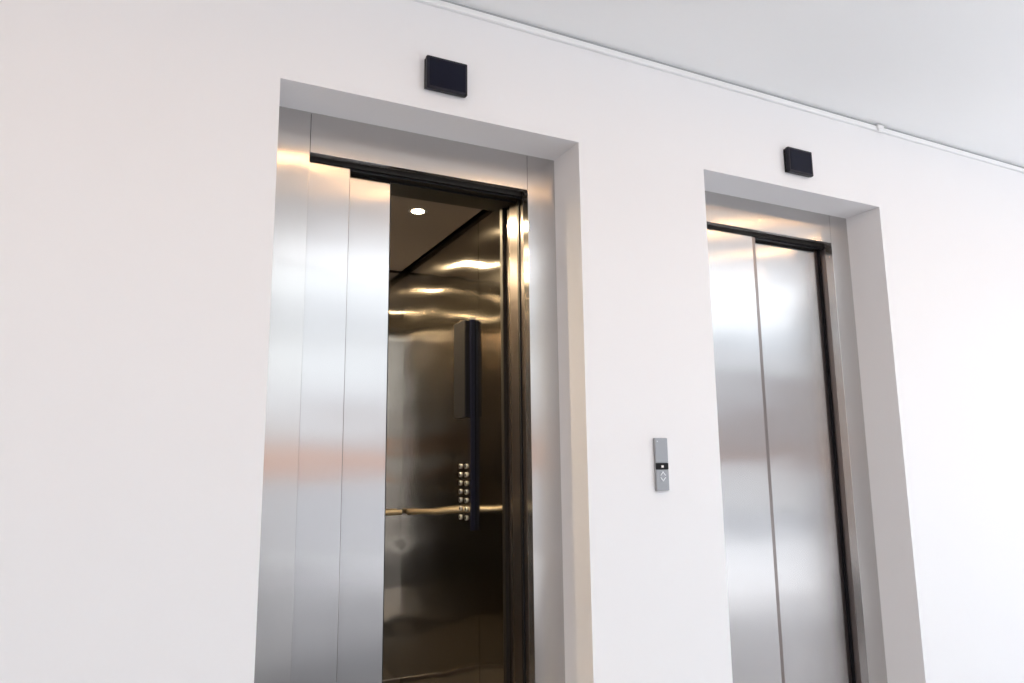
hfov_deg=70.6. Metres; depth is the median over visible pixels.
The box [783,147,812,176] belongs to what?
indicator
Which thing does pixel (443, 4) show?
pipe
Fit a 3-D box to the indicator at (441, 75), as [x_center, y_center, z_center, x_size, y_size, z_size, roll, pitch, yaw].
[-0.272,-1.094,2.989,0.180,0.143,0.035,4,-10,-26]
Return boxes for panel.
[653,438,668,490]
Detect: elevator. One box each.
[254,106,564,682]
[705,191,887,682]
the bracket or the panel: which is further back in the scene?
the bracket
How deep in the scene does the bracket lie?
4.22 m
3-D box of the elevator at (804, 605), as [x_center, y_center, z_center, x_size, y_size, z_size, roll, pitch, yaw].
[1.399,0.683,3.933,1.300,2.935,0.226,4,-10,-26]
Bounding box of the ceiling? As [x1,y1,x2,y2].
[447,0,1023,166]
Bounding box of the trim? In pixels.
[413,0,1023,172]
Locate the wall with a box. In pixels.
[0,0,1023,682]
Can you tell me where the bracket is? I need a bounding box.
[876,124,883,131]
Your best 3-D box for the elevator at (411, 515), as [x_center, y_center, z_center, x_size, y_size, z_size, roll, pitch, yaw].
[-0.928,0.590,4.022,2.250,3.700,2.426,4,-10,-26]
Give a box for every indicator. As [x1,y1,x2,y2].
[424,55,466,97]
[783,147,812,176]
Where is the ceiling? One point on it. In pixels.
(947, 72)
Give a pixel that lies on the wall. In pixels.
(139, 138)

